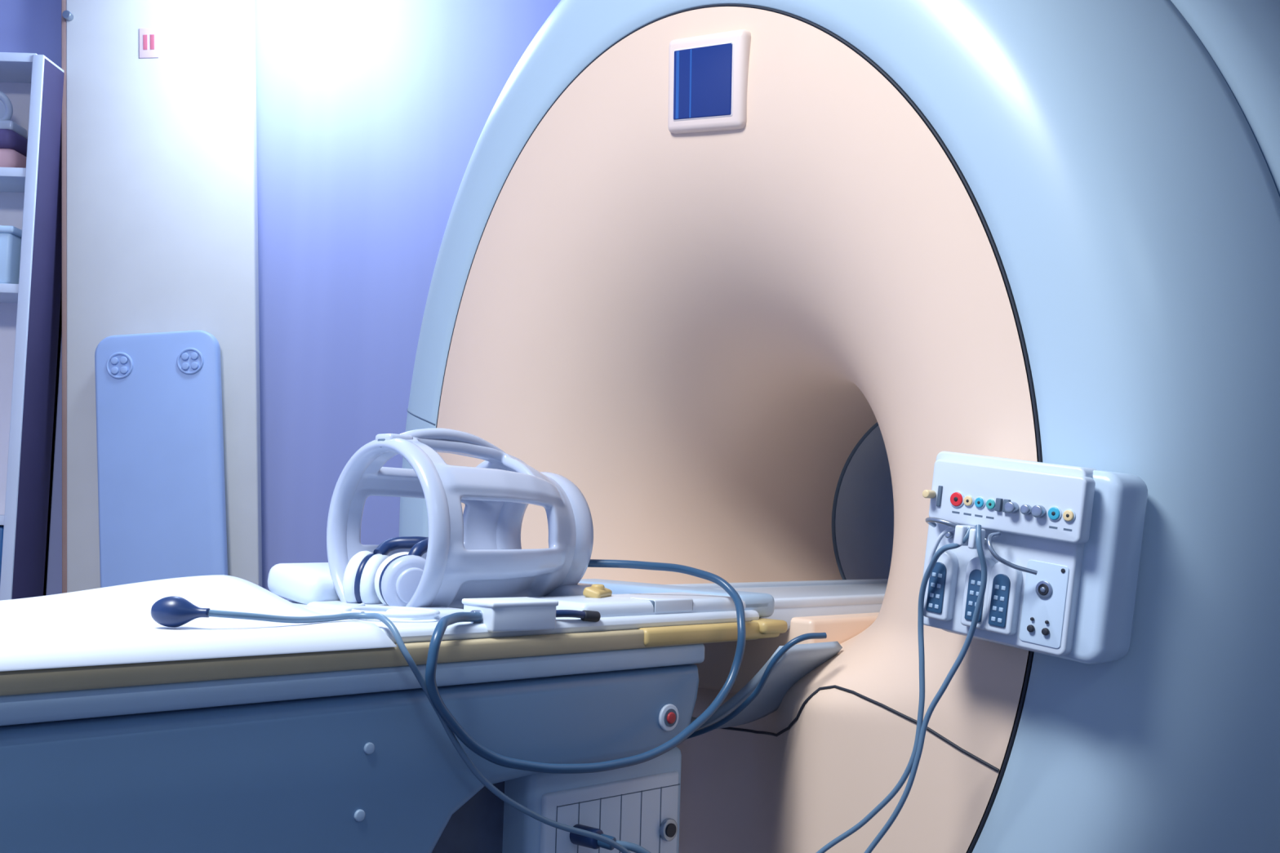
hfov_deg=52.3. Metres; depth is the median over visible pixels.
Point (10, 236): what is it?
storage bin
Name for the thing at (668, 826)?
socket
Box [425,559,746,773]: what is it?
coiled cable
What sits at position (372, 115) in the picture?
wall
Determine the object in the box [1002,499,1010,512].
switch
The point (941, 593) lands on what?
socket
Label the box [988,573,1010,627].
socket
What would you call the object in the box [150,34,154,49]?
switch
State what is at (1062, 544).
control panel
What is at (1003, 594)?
socket
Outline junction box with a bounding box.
[462,596,600,632]
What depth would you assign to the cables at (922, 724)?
1.88 m
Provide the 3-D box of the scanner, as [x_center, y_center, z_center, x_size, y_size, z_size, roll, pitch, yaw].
[0.561,0.007,2.968,1.589,2.566,2.314,5,-5,-45]
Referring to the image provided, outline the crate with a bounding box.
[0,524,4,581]
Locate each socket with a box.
[659,817,677,841]
[924,550,958,621]
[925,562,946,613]
[960,556,995,630]
[964,569,983,622]
[984,560,1022,635]
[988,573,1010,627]
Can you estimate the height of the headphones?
0.118 m
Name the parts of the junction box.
lid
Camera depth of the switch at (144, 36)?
4.68 m
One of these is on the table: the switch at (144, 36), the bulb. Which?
the bulb
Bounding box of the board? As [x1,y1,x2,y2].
[94,329,227,587]
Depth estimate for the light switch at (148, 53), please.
4.68 m
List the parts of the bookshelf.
shelf, shelf, shelf, shelf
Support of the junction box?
on the table
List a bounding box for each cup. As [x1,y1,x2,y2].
[342,551,389,604]
[374,551,426,606]
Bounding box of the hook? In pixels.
[62,9,73,21]
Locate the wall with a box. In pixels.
[0,0,560,599]
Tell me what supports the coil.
on the table
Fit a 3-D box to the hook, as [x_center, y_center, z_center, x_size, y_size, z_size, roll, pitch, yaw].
[-2.053,-1.475,4.676,0.030,0.030,0.030,-2,-4,0]
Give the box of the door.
[61,0,262,593]
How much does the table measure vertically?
0.961 m
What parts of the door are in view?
panel edge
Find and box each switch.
[138,27,159,57]
[142,34,147,49]
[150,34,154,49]
[995,497,1003,511]
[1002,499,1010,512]
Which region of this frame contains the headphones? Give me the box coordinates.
[342,536,428,606]
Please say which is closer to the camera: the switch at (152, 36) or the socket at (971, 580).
the socket at (971, 580)
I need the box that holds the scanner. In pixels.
[399,0,1279,852]
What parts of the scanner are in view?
display frame, bed rail, bed rail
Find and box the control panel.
[922,451,1147,664]
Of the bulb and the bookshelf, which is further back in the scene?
the bookshelf
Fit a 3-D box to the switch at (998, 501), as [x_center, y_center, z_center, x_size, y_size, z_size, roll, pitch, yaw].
[0.500,0.109,1.814,0.008,0.018,0.008,5,1,-45]
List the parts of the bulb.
bulb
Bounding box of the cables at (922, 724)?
[816,524,986,852]
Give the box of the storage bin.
[0,225,22,284]
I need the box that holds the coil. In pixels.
[267,427,612,620]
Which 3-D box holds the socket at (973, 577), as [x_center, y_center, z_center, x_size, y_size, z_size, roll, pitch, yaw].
[0.475,0.238,1.839,0.008,0.073,0.026,5,1,-45]
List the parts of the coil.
handle, latch knob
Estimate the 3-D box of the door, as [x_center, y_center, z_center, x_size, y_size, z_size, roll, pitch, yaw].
[-1.703,-0.241,4.629,0.884,3.127,0.073,2,-4,0]
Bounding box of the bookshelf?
[0,52,64,600]
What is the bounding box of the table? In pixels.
[0,574,787,852]
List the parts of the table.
mattress, head plate, connector plate, stop dish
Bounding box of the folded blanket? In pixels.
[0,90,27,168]
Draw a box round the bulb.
[151,595,631,852]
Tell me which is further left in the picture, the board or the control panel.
the board

